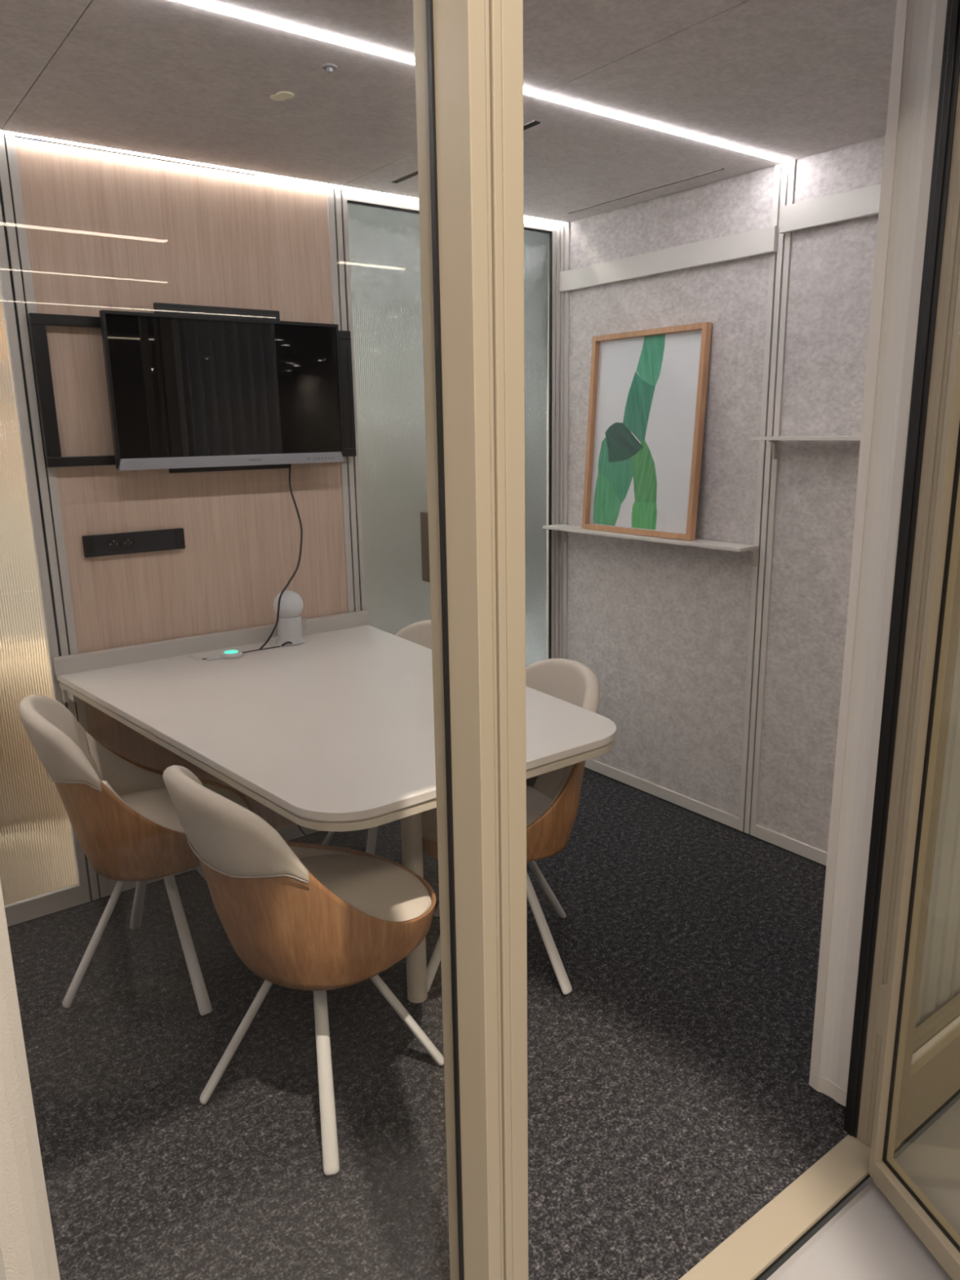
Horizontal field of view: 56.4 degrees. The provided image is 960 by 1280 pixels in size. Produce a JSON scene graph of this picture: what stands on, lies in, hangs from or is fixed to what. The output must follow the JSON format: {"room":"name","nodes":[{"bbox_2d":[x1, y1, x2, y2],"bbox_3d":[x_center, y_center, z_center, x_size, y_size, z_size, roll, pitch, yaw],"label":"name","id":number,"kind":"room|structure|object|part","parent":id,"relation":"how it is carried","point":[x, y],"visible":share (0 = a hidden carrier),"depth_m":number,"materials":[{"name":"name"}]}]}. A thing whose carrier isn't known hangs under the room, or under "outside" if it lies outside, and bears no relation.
{"room":"office","nodes":[
{"label":"office","id":0,"kind":"room"},
{"bbox_2d":[0,880,60,1279],"bbox_3d":[-0.620,0.190,0.655,0.468,2.140,0.044,-11,17,-36],"label":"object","id":1,"kind":"object","parent":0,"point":[27,1243],"visible":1,"depth_m":0.84,"materials":[{"name":"fabric"}]},
{"bbox_2d":[46,140,257,176],"bbox_3d":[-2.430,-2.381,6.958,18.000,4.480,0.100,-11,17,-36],"label":"led light","id":2,"kind":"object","parent":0,"point":[48,141],"depth_m":6.61,"materials":[{"name":"white plastic"}]},
{"bbox_2d":[14,137,347,879],"bbox_3d":[-0.835,-0.326,2.829,0.902,2.141,0.026,-11,17,-36],"label":"wall","id":3,"kind":"structure","parent":0,"point":[105,230],"depth_m":2.68,"materials":[{"name":"brown wood"}]},
{"bbox_2d":[0,200,90,926],"bbox_3d":[-1.609,-0.168,2.258,0.946,2.161,0.034,-11,17,-36],"label":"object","id":4,"kind":"structure","parent":3,"relation":"in","point":[43,868],"depth_m":2.56,"materials":[{"name":"grey"}]},
{"bbox_2d":[81,528,185,557],"bbox_3d":[-1.023,-0.290,2.660,0.291,0.062,0.020,-11,17,-36],"label":"strip","id":5,"kind":"object","parent":3,"relation":"attached to","point":[124,543],"visible":1,"depth_m":2.65,"materials":[{"name":"black plastic"}]},
{"bbox_2d":[106,537,120,551],"bbox_3d":[-1.072,-0.280,2.618,0.039,0.039,0.002,-11,17,-36],"label":"socket","id":6,"kind":"object","parent":5,"relation":"attached to","point":[113,544],"depth_m":2.62,"materials":[{"name":"black plastic"}]},
{"bbox_2d":[120,536,134,549],"bbox_3d":[-1.039,-0.286,2.642,0.039,0.039,0.002,-11,17,-36],"label":"socket","id":7,"kind":"object","parent":5,"relation":"attached to","point":[126,542],"depth_m":2.64,"materials":[{"name":"black plastic"}]},
{"bbox_2d":[4,133,354,897],"bbox_3d":[-0.832,-0.318,2.829,0.942,2.165,0.032,-11,17,-36],"label":"trim","id":8,"kind":"structure","parent":3,"relation":"attached to","point":[106,887],"depth_m":2.60,"materials":[{"name":"grey metal"}]},
{"bbox_2d":[26,302,355,473],"bbox_3d":[-0.795,-0.748,2.681,0.964,0.476,0.093,-11,17,-36],"label":"television","id":9,"kind":"object","parent":3,"relation":"attached to","point":[37,322],"depth_m":2.64,"materials":[{"name":"black"}]},
{"bbox_3d":[-0.770,-0.754,2.705,0.381,0.476,0.016,-11,17,-36],"label":"bracket plate","id":10,"kind":"part","parent":9,"relation":"part of","materials":[{"name":"black metal"}]},
{"bbox_3d":[-0.743,-0.741,2.690,0.719,0.427,0.042,-11,17,-36],"label":"television","id":11,"kind":"part","parent":9,"relation":"part of","materials":[{"name":"black glass"}]},
{"bbox_2d":[259,463,302,649],"bbox_3d":[-0.622,-0.273,2.829,0.070,0.590,0.204,7,15,29],"label":"cable","id":12,"kind":"object","parent":9,"relation":"hanging from","point":[290,464],"visible":0.94,"depth_m":2.85,"materials":[{"name":"black plastic"}]},
{"bbox_2d":[0,133,555,928],"bbox_3d":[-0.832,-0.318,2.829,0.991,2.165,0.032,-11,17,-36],"label":"trim","id":13,"kind":"structure","parent":3,"relation":"attached to","point":[4,177],"depth_m":2.51,"materials":[{"name":"grey metal"}]},
{"bbox_2d":[341,189,555,666],"bbox_3d":[-0.051,-0.457,3.368,0.914,2.161,0.090,-11,17,-36],"label":"door","id":14,"kind":"structure","parent":3,"relation":"in","point":[382,242],"depth_m":3.20,"materials":[{"name":"grey"}]},
{"bbox_3d":[-0.173,-0.342,3.287,0.058,0.254,0.072,-11,17,-36],"label":"handle","id":15,"kind":"part","parent":14,"relation":"part of","materials":[{"name":"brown metal"}]},
{"bbox_2d":[0,0,897,222],"bbox_3d":[-0.237,-1.243,1.780,2.910,0.100,2.060,-11,17,-36],"label":"ceiling","id":16,"kind":"structure","parent":0,"point":[789,79],"depth_m":2.01,"materials":[{"name":"fabric"}]},
{"bbox_2d":[14,135,46,142],"bbox_3d":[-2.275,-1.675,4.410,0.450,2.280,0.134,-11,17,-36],"label":"led light","id":17,"kind":"object","parent":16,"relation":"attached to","point":[23,137],"visible":0.02,"depth_m":4.33,"materials":[{"name":"white plastic"}]},
{"bbox_2d":[270,91,294,101],"bbox_3d":[-0.457,-1.254,2.067,0.065,0.003,0.040,10,17,38],"label":"ceiling sensor","id":18,"kind":"object","parent":16,"relation":"attached to","point":[282,95],"visible":1,"depth_m":2.06,"materials":[{"name":"beige plastic"}]},
{"bbox_2d":[0,128,565,223],"bbox_3d":[-0.830,-1.381,2.559,2.898,0.033,0.013,-11,17,-36],"label":"led line","id":19,"kind":"object","parent":16,"relation":"attached to","point":[1,131],"visible":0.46,"depth_m":2.59,"materials":[{"name":"grey plastic"}]},
{"bbox_2d":[321,63,337,73],"bbox_3d":[-0.320,-1.214,1.905,0.032,0.011,0.032,-11,17,-36],"label":"sprinkler","id":20,"kind":"object","parent":16,"relation":"attached to","point":[329,68],"visible":1,"depth_m":1.90,"materials":[{"name":"grey metal"}]},
{"bbox_2d":[257,174,553,226],"bbox_3d":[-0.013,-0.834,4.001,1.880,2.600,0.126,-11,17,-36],"label":"led light","id":21,"kind":"object","parent":16,"relation":"attached to","point":[349,192],"visible":0.02,"depth_m":3.50,"materials":[{"name":"white plastic"}]},
{"bbox_2d":[389,120,542,183],"bbox_3d":[-0.062,-1.376,2.537,0.028,0.008,0.693,-11,17,-36],"label":"ceiling vent","id":22,"kind":"object","parent":16,"relation":"in","point":[531,124],"visible":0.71,"depth_m":2.71,"materials":[{"name":"black metal"}]},
{"bbox_2d":[172,0,791,164],"bbox_3d":[-0.240,-1.209,1.800,2.898,0.036,0.022,-11,17,-36],"label":"led line","id":23,"kind":"object","parent":16,"relation":"attached to","point":[205,4],"visible":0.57,"depth_m":1.85,"materials":[{"name":"grey plastic"}]},
{"bbox_2d":[566,168,724,213],"bbox_3d":[0.528,-1.491,2.981,0.013,0.008,0.690,-11,17,-36],"label":"ceiling vent","id":24,"kind":"object","parent":16,"relation":"in","point":[720,169],"visible":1,"depth_m":2.95,"materials":[{"name":"black metal"}]},
{"bbox_2d":[7,768,959,1279],"bbox_3d":[6.849,2.434,-4.428,18.000,0.080,30.500,-11,17,-36],"label":"floor","id":25,"kind":"structure","parent":0,"point":[671,1100],"depth_m":1.96,"materials":[{"name":"carpet"}]},
{"bbox_2d":[17,694,253,1015],"bbox_3d":[-0.859,0.503,2.330,0.528,0.795,0.495,-4,14,-14],"label":"tub chair","id":26,"kind":"object","parent":25,"relation":"on","point":[122,813],"visible":0.77,"depth_m":2.14,"materials":[{"name":"brown wood"}]},
{"bbox_3d":[-0.966,0.731,2.288,0.231,0.374,0.032,-12,17,-38],"label":"leg","id":27,"kind":"part","parent":26,"relation":"part of","materials":[{"name":"white metal"}]},
{"bbox_3d":[-0.944,0.681,2.497,0.032,0.374,0.231,-12,17,-38],"label":"leg","id":28,"kind":"part","parent":26,"relation":"part of","materials":[{"name":"white metal"}]},
{"bbox_3d":[-0.818,0.479,2.345,0.417,0.056,0.457,-8,15,-27],"label":"seat","id":29,"kind":"part","parent":26,"relation":"part of","materials":[{"name":"fabric"}]},
{"bbox_3d":[-0.751,0.732,2.265,0.032,0.374,0.231,-12,17,-38],"label":"leg","id":30,"kind":"part","parent":26,"relation":"part of","materials":[{"name":"white metal"}]},
{"bbox_3d":[-0.729,0.682,2.475,0.231,0.374,0.032,-12,17,-38],"label":"leg","id":31,"kind":"part","parent":26,"relation":"part of","materials":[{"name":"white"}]},
{"bbox_2d":[162,764,444,1175],"bbox_3d":[-0.356,0.598,1.893,0.527,0.795,0.495,-12,17,-39],"label":"tub chair","id":32,"kind":"object","parent":25,"relation":"on","point":[318,918],"visible":1,"depth_m":1.70,"materials":[{"name":"brown wood"}]},
{"bbox_3d":[-0.496,0.811,1.916,0.231,0.374,0.032,-4,14,-12],"label":"leg","id":33,"kind":"part","parent":32,"relation":"part of","materials":[{"name":"white metal"}]},
{"bbox_3d":[-0.314,0.836,1.802,0.032,0.374,0.231,-4,14,-12],"label":"leg","id":34,"kind":"part","parent":32,"relation":"part of","materials":[{"name":"white metal"}]},
{"bbox_3d":[-0.321,0.573,1.918,0.417,0.056,0.457,-12,17,-39],"label":"seat","id":35,"kind":"part","parent":32,"relation":"part of","materials":[{"name":"fabric"}]},
{"bbox_3d":[-0.197,0.792,1.978,0.231,0.374,0.032,-4,14,-12],"label":"leg","id":36,"kind":"part","parent":32,"relation":"part of","materials":[{"name":"white metal"}]},
{"bbox_2d":[53,610,616,1003],"bbox_3d":[-0.390,0.478,2.425,1.028,0.788,1.407,-11,17,-36],"label":"meeting table","id":37,"kind":"object","parent":25,"relation":"on","point":[333,731],"visible":0.96,"depth_m":2.18,"materials":[{"name":"beige laminate"}]},
{"bbox_3d":[-0.789,0.088,2.869,1.010,0.045,0.096,-11,17,-36],"label":"support rail","id":38,"kind":"part","parent":37,"relation":"part of","materials":[{"name":"grey"}]},
{"bbox_2d":[206,649,242,660],"bbox_3d":[-0.780,0.046,2.738,0.109,0.015,0.068,-11,17,-36],"label":"puck","id":39,"kind":"object","parent":37,"relation":"on","point":[232,654],"visible":1,"depth_m":2.73,"materials":[{"name":"white plastic"}]},
{"bbox_3d":[-0.743,0.026,2.851,0.350,0.003,0.074,-11,17,-36],"label":"slot lid","id":40,"kind":"part","parent":37,"relation":"part of","materials":[{"name":"white plastic"}]},
{"bbox_2d":[268,635,292,646],"bbox_3d":[-0.637,0.005,2.883,0.080,0.028,0.034,0,13,5],"label":"plug","id":41,"kind":"object","parent":37,"relation":"on","point":[274,640],"visible":0.94,"depth_m":2.87,"materials":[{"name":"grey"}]},
{"bbox_2d":[273,590,307,645],"bbox_3d":[-0.617,-0.076,2.894,0.094,0.171,0.094,10,17,39],"label":"camera","id":42,"kind":"object","parent":37,"relation":"on","point":[290,623],"visible":0.95,"depth_m":2.87,"materials":[{"name":"white plastic"}]},
{"bbox_3d":[-0.617,-0.113,2.885,0.094,0.094,0.094,-11,17,-36],"label":"globe","id":43,"kind":"part","parent":42,"relation":"part of","materials":[{"name":"white plastic"}]},
{"bbox_2d":[297,824,366,848],"bbox_3d":[-0.549,0.382,3.037,0.308,0.704,0.020,0,13,4],"label":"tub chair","id":44,"kind":"object","parent":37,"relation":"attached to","point":[300,828],"visible":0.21,"depth_m":3.11,"materials":[{"name":"beige plastic"}]},
{"bbox_3d":[-0.165,0.572,2.205,0.052,0.700,0.052,-11,17,-36],"label":"leg","id":45,"kind":"part","parent":37,"relation":"part of","materials":[{"name":"beige metal"}]},
{"bbox_2d":[321,620,431,854],"bbox_3d":[-0.296,0.364,2.874,0.527,0.795,0.495,-12,17,-40],"label":"tub chair","id":46,"kind":"object","parent":25,"relation":"on","point":[420,633],"visible":0.03,"depth_m":2.97,"materials":[{"name":"beige fabric"}]},
{"bbox_3d":[-0.448,0.565,2.951,0.231,0.374,0.032,2,14,13],"label":"leg","id":47,"kind":"part","parent":46,"relation":"part of","materials":[{"name":"white metal"}]},
{"bbox_3d":[-0.333,0.605,2.772,0.032,0.374,0.231,2,14,13],"label":"leg","id":48,"kind":"part","parent":46,"relation":"part of","materials":[{"name":"white metal"}]},
{"bbox_2d":[400,657,599,995],"bbox_3d":[0.047,0.474,2.384,0.532,0.793,0.522,-8,15,-28],"label":"tub chair","id":49,"kind":"object","parent":25,"relation":"on","point":[553,797],"visible":0.4,"depth_m":2.30,"materials":[{"name":"brown wood"}]},
{"bbox_3d":[-0.067,0.706,2.331,0.231,0.374,0.032,-13,18,-41],"label":"leg","id":50,"kind":"part","parent":49,"relation":"part of","materials":[{"name":"white metal"}]},
{"bbox_3d":[-0.056,0.655,2.541,0.032,0.374,0.231,-13,18,-41],"label":"leg","id":51,"kind":"part","parent":49,"relation":"part of","materials":[{"name":"white metal"}]},
{"bbox_3d":[0.010,0.463,2.360,0.417,0.056,0.457,-8,15,-28],"label":"seat","id":52,"kind":"part","parent":49,"relation":"part of","materials":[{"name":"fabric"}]},
{"bbox_3d":[0.160,0.655,2.530,0.231,0.374,0.032,-13,18,-41],"label":"leg","id":53,"kind":"part","parent":49,"relation":"part of","materials":[{"name":"white metal"}]},
{"bbox_3d":[0.149,0.705,2.320,0.032,0.374,0.231,-13,18,-41],"label":"leg","id":54,"kind":"part","parent":49,"relation":"part of","materials":[{"name":"white metal"}]},
{"bbox_2d":[562,134,885,852],"bbox_3d":[0.961,-0.415,2.897,0.046,2.265,2.060,-11,17,-36],"label":"wall","id":55,"kind":"structure","parent":0,"point":[662,628],"depth_m":2.98,"materials":[{"name":"fabric"}]},
{"bbox_2d":[413,0,528,1279],"bbox_3d":[0.000,0.095,0.969,0.064,2.235,0.085,-11,17,-36],"label":"door frame","id":56,"kind":"structure","parent":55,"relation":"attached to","point":[478,44],"depth_m":0.90,"materials":[{"name":"beige"}]},
{"bbox_2d":[554,222,564,658],"bbox_3d":[0.315,-0.535,3.665,0.033,2.165,0.042,-11,17,-36],"label":"trim","id":57,"kind":"structure","parent":55,"relation":"attached to","point":[560,228],"depth_m":3.59,"materials":[{"name":"grey metal"}]},
{"bbox_2d":[542,524,758,566],"bbox_3d":[0.584,-0.351,3.285,0.104,0.071,0.960,-11,17,-36],"label":"wall shelf","id":58,"kind":"object","parent":55,"relation":"attached to","point":[729,546],"visible":0.98,"depth_m":3.11,"materials":[{"name":"grey"}]},
{"bbox_2d":[582,321,712,540],"bbox_3d":[0.581,-0.739,3.217,0.073,0.715,0.535,-11,17,-36],"label":"framed picture","id":59,"kind":"object","parent":58,"relation":"on","point":[648,388],"visible":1,"depth_m":3.20,"materials":[{"name":"paper"}]},
{"bbox_2d":[559,226,778,292],"bbox_3d":[0.606,-1.298,3.083,0.023,0.072,0.964,-11,17,-36],"label":"rail","id":60,"kind":"object","parent":55,"relation":"attached to","point":[763,241],"visible":1,"depth_m":3.00,"materials":[{"name":"grey metal"}]},
{"bbox_2d":[562,160,827,867],"bbox_3d":[0.932,-0.365,2.904,0.008,2.165,1.948,-11,17,-36],"label":"trim","id":61,"kind":"structure","parent":55,"relation":"attached to","point":[816,855],"depth_m":3.01,"materials":[{"name":"grey metal"}]},
{"bbox_2d":[744,163,788,834],"bbox_3d":[0.926,-0.367,2.912,0.008,2.165,0.020,-11,17,-36],"label":"trim","id":62,"kind":"structure","parent":55,"relation":"attached to","point":[784,170],"depth_m":2.89,"materials":[{"name":"grey metal"}]},
{"bbox_2d":[678,1134,871,1279],"bbox_3d":[0.404,1.084,1.520,0.930,0.010,0.075,-11,17,-36],"label":"trim","id":63,"kind":"structure","parent":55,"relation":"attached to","point":[745,1254],"depth_m":1.63,"materials":[{"name":"beige metal"}]},
{"bbox_2d":[751,435,860,458],"bbox_3d":[1.176,-0.519,2.436,0.104,0.071,0.970,-11,17,-36],"label":"wall shelf","id":64,"kind":"object","parent":55,"relation":"attached to","point":[772,439],"visible":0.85,"depth_m":2.65,"materials":[{"name":"grey"}]},
{"bbox_2d":[754,1088,959,1279],"bbox_3d":[0.400,1.099,1.521,2.910,0.018,0.066,-11,17,-36],"label":"trim","id":65,"kind":"structure","parent":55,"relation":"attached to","point":[903,1143],"depth_m":1.70,"materials":[{"name":"grey"}]},
{"bbox_2d":[425,0,464,1279],"bbox_3d":[-0.396,0.184,0.684,0.930,2.165,0.080,-11,17,-36],"label":"trim","id":66,"kind":"structure","parent":65,"relation":"attached to","point":[428,3],"depth_m":0.92,"materials":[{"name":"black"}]},
{"bbox_2d":[779,182,959,1142],"bbox_3d":[0.879,-0.203,2.227,0.925,2.165,1.049,-11,17,-36],"label":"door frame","id":67,"kind":"structure","parent":55,"relation":"in","point":[934,1067],"depth_m":1.89,"materials":[{"name":"beige metal"}]},
{"bbox_3d":[1.201,-1.173,2.306,0.023,0.074,0.976,-11,17,-36],"label":"picture rail","id":68,"kind":"part","parent":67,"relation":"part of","materials":[{"name":"white metal"}]},
{"bbox_2d":[808,0,959,1106],"bbox_3d":[0.929,-0.108,1.801,0.522,2.140,0.104,-11,17,-36],"label":"door frames","id":69,"kind":"object","parent":55,"relation":"attached to","point":[919,24],"visible":0.52,"depth_m":1.66,"materials":[{"name":"white metal"}]},
{"bbox_2d":[843,0,959,1151],"bbox_3d":[0.775,-0.042,1.564,0.066,2.169,0.088,-11,17,-36],"label":"door frame","id":70,"kind":"structure","parent":55,"relation":"attached to","point":[941,262],"depth_m":1.55,"materials":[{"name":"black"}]},
{"bbox_2d":[868,186,959,1279],"bbox_3d":[0.850,0.084,1.063,0.042,2.145,0.927,-4,14,-12],"label":"door","id":71,"kind":"structure","parent":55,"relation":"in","point":[928,1224],"depth_m":1.54,"materials":[{"name":"beige"}]},
{"bbox_3d":[0.869,1.109,1.296,0.042,0.042,0.877,-4,14,-12],"label":"rail","id":72,"kind":"part","parent":71,"relation":"part of","materials":[{"name":"beige"}]}
]}

